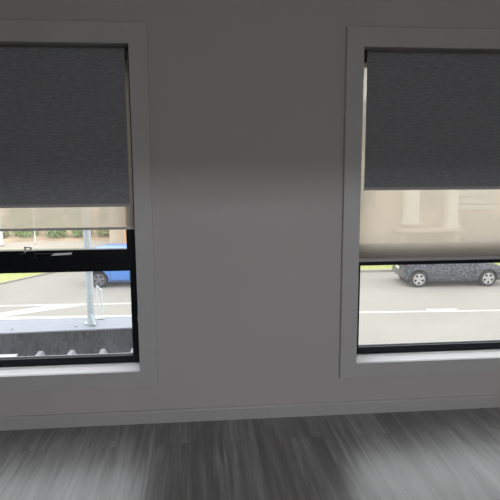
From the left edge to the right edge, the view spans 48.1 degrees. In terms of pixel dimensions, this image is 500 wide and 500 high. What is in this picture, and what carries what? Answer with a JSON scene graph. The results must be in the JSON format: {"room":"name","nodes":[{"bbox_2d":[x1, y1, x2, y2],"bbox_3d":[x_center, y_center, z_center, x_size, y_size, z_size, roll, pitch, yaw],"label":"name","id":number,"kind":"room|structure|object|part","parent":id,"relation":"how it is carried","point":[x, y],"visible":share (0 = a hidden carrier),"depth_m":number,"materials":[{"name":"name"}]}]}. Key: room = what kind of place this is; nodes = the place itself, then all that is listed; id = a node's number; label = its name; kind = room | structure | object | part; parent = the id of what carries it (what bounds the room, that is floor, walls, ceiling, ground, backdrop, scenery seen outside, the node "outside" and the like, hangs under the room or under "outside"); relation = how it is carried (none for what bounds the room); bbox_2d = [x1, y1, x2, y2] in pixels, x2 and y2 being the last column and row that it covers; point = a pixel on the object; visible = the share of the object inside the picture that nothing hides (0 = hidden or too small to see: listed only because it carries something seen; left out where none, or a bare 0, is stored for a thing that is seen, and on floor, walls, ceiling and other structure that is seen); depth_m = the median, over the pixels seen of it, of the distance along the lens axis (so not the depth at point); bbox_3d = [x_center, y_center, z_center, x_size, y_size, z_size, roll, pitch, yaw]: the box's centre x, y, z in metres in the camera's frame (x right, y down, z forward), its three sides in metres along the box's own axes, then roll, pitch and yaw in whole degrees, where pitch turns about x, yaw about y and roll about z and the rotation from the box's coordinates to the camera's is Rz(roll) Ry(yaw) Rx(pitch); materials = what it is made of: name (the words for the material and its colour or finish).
{"room":"empty room","nodes":[
{"label":"empty room","id":0,"kind":"room"},
{"bbox_2d":[0,0,499,415],"bbox_3d":[0.208,-0.392,3.090,7.600,2.700,0.160,-1,9,-5],"label":"wall","id":1,"kind":"structure","parent":0,"point":[247,97],"depth_m":3.00,"materials":[{"name":"paint"}]},
{"bbox_2d":[0,20,157,391],"bbox_3d":[-1.413,-0.191,2.954,1.787,1.914,0.184,-1,9,-5],"label":"window","id":2,"kind":"structure","parent":1,"relation":"in","point":[138,368],"depth_m":3.02,"materials":[{"name":"paint"}]},
{"bbox_3d":[-1.024,0.023,3.041,0.112,0.014,0.009,-1,9,-5],"label":"winder handle","id":3,"kind":"part","parent":2,"relation":"part of","materials":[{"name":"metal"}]},
{"bbox_2d":[0,46,129,207],"bbox_3d":[-1.412,-0.623,2.855,1.570,0.818,0.043,-1,9,-5],"label":"blind","id":4,"kind":"object","parent":2,"relation":"attached to","point":[63,117],"visible":1,"depth_m":2.88,"materials":[{"name":"fabric"}]},
{"bbox_3d":[-1.419,-0.463,2.971,1.512,1.090,0.046,-1,9,-5],"label":"sash","id":5,"kind":"part","parent":2,"relation":"part of","materials":[{"name":"black metal"}]},
{"bbox_2d":[0,47,133,230],"bbox_3d":[-1.411,-0.310,2.943,1.596,1.467,0.030,-1,9,-5],"label":"blind","id":6,"kind":"object","parent":2,"relation":"attached to","point":[57,218],"visible":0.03,"depth_m":2.99,"materials":[{"name":"fabric"}]},
{"bbox_3d":[-1.407,0.673,3.075,1.624,0.018,0.118,-1,9,-5],"label":"sill","id":7,"kind":"part","parent":2,"relation":"part of","materials":[{"name":"paint"}]},
{"bbox_2d":[0,394,499,430],"bbox_3d":[0.222,0.918,3.206,7.600,0.076,0.014,-1,9,-5],"label":"baseboard","id":8,"kind":"structure","parent":1,"relation":"attached to","point":[22,422],"depth_m":3.18,"materials":[{"name":"paint"}]},
{"bbox_2d":[339,26,499,378],"bbox_3d":[1.389,-0.243,3.214,1.787,1.914,0.184,-1,9,-5],"label":"window","id":9,"kind":"structure","parent":1,"relation":"in","point":[477,356],"depth_m":3.09,"materials":[{"name":"paint"}]},
{"bbox_3d":[1.394,0.621,3.335,1.624,0.018,0.118,-1,9,-5],"label":"sill","id":10,"kind":"part","parent":9,"relation":"part of","materials":[{"name":"paint"}]},
{"bbox_3d":[1.383,-0.247,3.281,1.600,1.725,0.048,-1,9,-5],"label":"frame","id":11,"kind":"part","parent":9,"relation":"part of","materials":[{"name":"black metal"}]},
{"bbox_2d":[359,63,499,261],"bbox_3d":[1.388,-0.362,3.202,1.592,1.467,0.030,-1,9,-5],"label":"blind","id":12,"kind":"object","parent":9,"relation":"attached to","point":[396,225],"visible":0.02,"depth_m":3.19,"materials":[{"name":"fabric"}]},
{"bbox_2d":[364,50,499,190],"bbox_3d":[1.393,-0.712,3.109,1.566,0.744,0.043,-1,9,-5],"label":"blind","id":13,"kind":"object","parent":9,"relation":"attached to","point":[433,118],"visible":1,"depth_m":3.06,"materials":[{"name":"fabric"}]},
{"bbox_2d":[0,407,499,499],"bbox_3d":[0.615,1.641,-0.886,7.840,0.100,8.680,-1,9,-5],"label":"floor","id":14,"kind":"structure","parent":0,"point":[454,454],"depth_m":2.75,"materials":[{"name":"grey wood"}]},
{"label":"outside","id":15,"kind":"structure","parent":0,"visible":0},
{"bbox_2d":[2,230,109,241],"bbox_3d":[-1.875,-6.909,45.913,95.000,8.611,26.000,-1,9,-5],"label":"bank","id":16,"kind":"object","parent":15,"point":[40,236],"depth_m":33.58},
{"bbox_2d":[3,231,9,235],"bbox_3d":[-15.087,-1.187,33.519,1.324,1.078,1.343,0,9,3],"label":"shrub","id":17,"kind":"object","parent":16,"relation":"on","point":[5,233],"visible":0.22,"depth_m":33.70,"materials":[{"name":"green plant"}]},
{"bbox_2d":[11,231,37,236],"bbox_3d":[-13.499,-1.466,33.765,1.766,1.522,1.772,7,12,40],"label":"shrub","id":18,"kind":"object","parent":16,"relation":"on","point":[24,233],"visible":0.17,"depth_m":33.28,"materials":[{"name":"green plant"}]},
{"bbox_2d":[44,230,66,237],"bbox_3d":[-11.690,-1.296,33.738,1.412,1.218,1.418,2,9,14],"label":"shrub","id":19,"kind":"object","parent":16,"relation":"on","point":[63,232],"visible":0.34,"depth_m":33.57,"materials":[{"name":"green plant"}]},
{"bbox_2d":[71,230,92,235],"bbox_3d":[-10.198,-1.337,33.988,1.339,1.150,1.334,1,9,9],"label":"shrub","id":20,"kind":"object","parent":16,"relation":"on","point":[78,232],"visible":0.22,"depth_m":33.73,"materials":[{"name":"green plant"}]},
{"bbox_2d":[96,230,108,235],"bbox_3d":[-8.920,-1.217,34.144,1.026,0.836,1.041,-5,10,-26],"label":"shrub","id":21,"kind":"object","parent":16,"relation":"on","point":[103,233],"visible":0.41,"depth_m":33.88,"materials":[{"name":"green plant"}]},
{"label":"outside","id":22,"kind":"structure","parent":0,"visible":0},
{"bbox_2d":[360,263,499,268],"bbox_3d":[20.894,0.329,26.596,43.500,0.080,4.700,-1,9,-5],"label":"grass verge","id":23,"kind":"structure","parent":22,"point":[370,266],"depth_m":24.07,"materials":[{"name":"green plant"}]},
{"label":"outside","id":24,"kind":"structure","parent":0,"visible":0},
{"bbox_2d":[0,316,132,356],"bbox_3d":[-3.401,1.001,3.979,6.334,0.506,1.805,-1,9,-5],"label":"roof","id":25,"kind":"structure","parent":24,"point":[110,334],"depth_m":4.64,"materials":[{"name":"white paint"}]},
{"bbox_2d":[83,230,95,324],"bbox_3d":[-1.348,-0.197,4.590,0.100,1.663,0.145,-1,9,-5],"label":"steel pole","id":26,"kind":"object","parent":25,"relation":"on","point":[91,320],"visible":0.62,"depth_m":4.67,"materials":[{"name":"grey metal"}]},
{"bbox_2d":[96,286,104,318],"bbox_3d":[-1.306,0.451,4.855,0.070,0.290,0.042,-1,9,-5],"label":"stub","id":27,"kind":"object","parent":25,"relation":"on","point":[97,287],"visible":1,"depth_m":4.86,"materials":[{"name":"white paint"}]},
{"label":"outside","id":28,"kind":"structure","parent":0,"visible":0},
{"bbox_2d":[0,272,499,344],"bbox_3d":[-3.052,-0.394,32.834,120.000,0.200,54.700,-1,9,-5],"label":"road","id":29,"kind":"structure","parent":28,"point":[379,291],"depth_m":18.31,"materials":[{"name":"grey asphalt"}]},
{"bbox_2d":[0,272,55,284],"bbox_3d":[-8.737,0.961,23.427,0.825,0.060,7.139,4,10,23],"label":"kerb","id":30,"kind":"object","parent":29,"relation":"on","point":[37,275],"visible":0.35,"depth_m":22.36,"materials":[{"name":"concrete"}]},
{"bbox_2d":[0,305,82,316],"bbox_3d":[-6.893,1.897,17.522,3.266,0.008,0.574,-6,10,-33],"label":"road marking","id":31,"kind":"object","parent":29,"relation":"on","point":[44,308],"visible":1,"depth_m":17.53,"materials":[{"name":"paint"}]},
{"bbox_2d":[0,303,130,306],"bbox_3d":[-8.873,1.822,18.065,13.610,0.006,0.140,-1,9,-4],"label":"road marking","id":32,"kind":"object","parent":29,"relation":"on","point":[94,303],"visible":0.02,"depth_m":18.25,"materials":[{"name":"paint"}]},
{"bbox_2d":[93,243,129,287],"bbox_3d":[-4.220,0.549,21.485,3.915,1.532,1.980,-1,9,-3],"label":"hatchback car","id":33,"kind":"object","parent":29,"relation":"on","point":[100,278],"visible":0.16,"depth_m":20.67,"materials":[{"name":"blue paint"}]},
{"bbox_2d":[109,230,125,242],"bbox_3d":[-3.776,-3.466,35.694,10.800,5.000,10.000,-1,9,-5],"label":"house","id":34,"kind":"structure","parent":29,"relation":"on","point":[116,236],"depth_m":31.87,"materials":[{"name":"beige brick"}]},
{"bbox_2d":[0,310,499,317],"bbox_3d":[-1.536,1.961,16.964,28.050,0.006,0.130,-1,9,-2],"label":"road marking","id":35,"kind":"object","parent":29,"relation":"on","point":[444,310],"visible":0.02,"depth_m":17.12,"materials":[{"name":"paint"}]},
{"bbox_2d":[360,269,392,271],"bbox_3d":[21.032,0.626,24.649,43.610,0.090,0.202,-1,9,-4],"label":"kerb","id":36,"kind":"object","parent":29,"relation":"on","point":[361,270],"depth_m":23.45,"materials":[{"name":"concrete"}]},
{"bbox_2d":[426,309,457,309],"bbox_3d":[5.974,1.850,17.461,0.958,0.008,0.120,-1,9,-2],"label":"road marking","id":37,"kind":"object","parent":29,"relation":"on","point":[426,309],"visible":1,"depth_m":17.42,"materials":[{"name":"paint"}]},
{"bbox_2d":[392,263,499,286],"bbox_3d":[7.546,0.523,21.318,3.935,1.532,1.980,-1,9,-3],"label":"hatchback car","id":38,"kind":"object","parent":29,"relation":"on","point":[486,274],"visible":0.68,"depth_m":20.54,"materials":[{"name":"paint"}]},
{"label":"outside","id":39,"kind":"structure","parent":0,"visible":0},
{"bbox_2d":[0,240,116,249],"bbox_3d":[-20.006,-0.093,30.497,25.800,0.070,3.000,-1,9,-5],"label":"footpath","id":40,"kind":"structure","parent":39,"point":[40,244],"depth_m":31.36,"materials":[{"name":"concrete"}]},
{"bbox_2d":[0,231,3,246],"bbox_3d":[-13.663,-1.782,30.537,0.351,3.240,0.360,-1,9,-5],"label":"marker post","id":41,"kind":"object","parent":40,"relation":"on","point":[1,232],"visible":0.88,"depth_m":30.65,"materials":[{"name":"white paint"}]},
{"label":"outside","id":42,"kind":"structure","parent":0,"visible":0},
{"bbox_2d":[0,248,83,281],"bbox_3d":[-17.427,0.832,24.534,19.800,0.050,9.500,-1,9,-5],"label":"grass verge","id":43,"kind":"structure","parent":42,"point":[5,276],"depth_m":22.82,"materials":[{"name":"green plant"}]}
]}

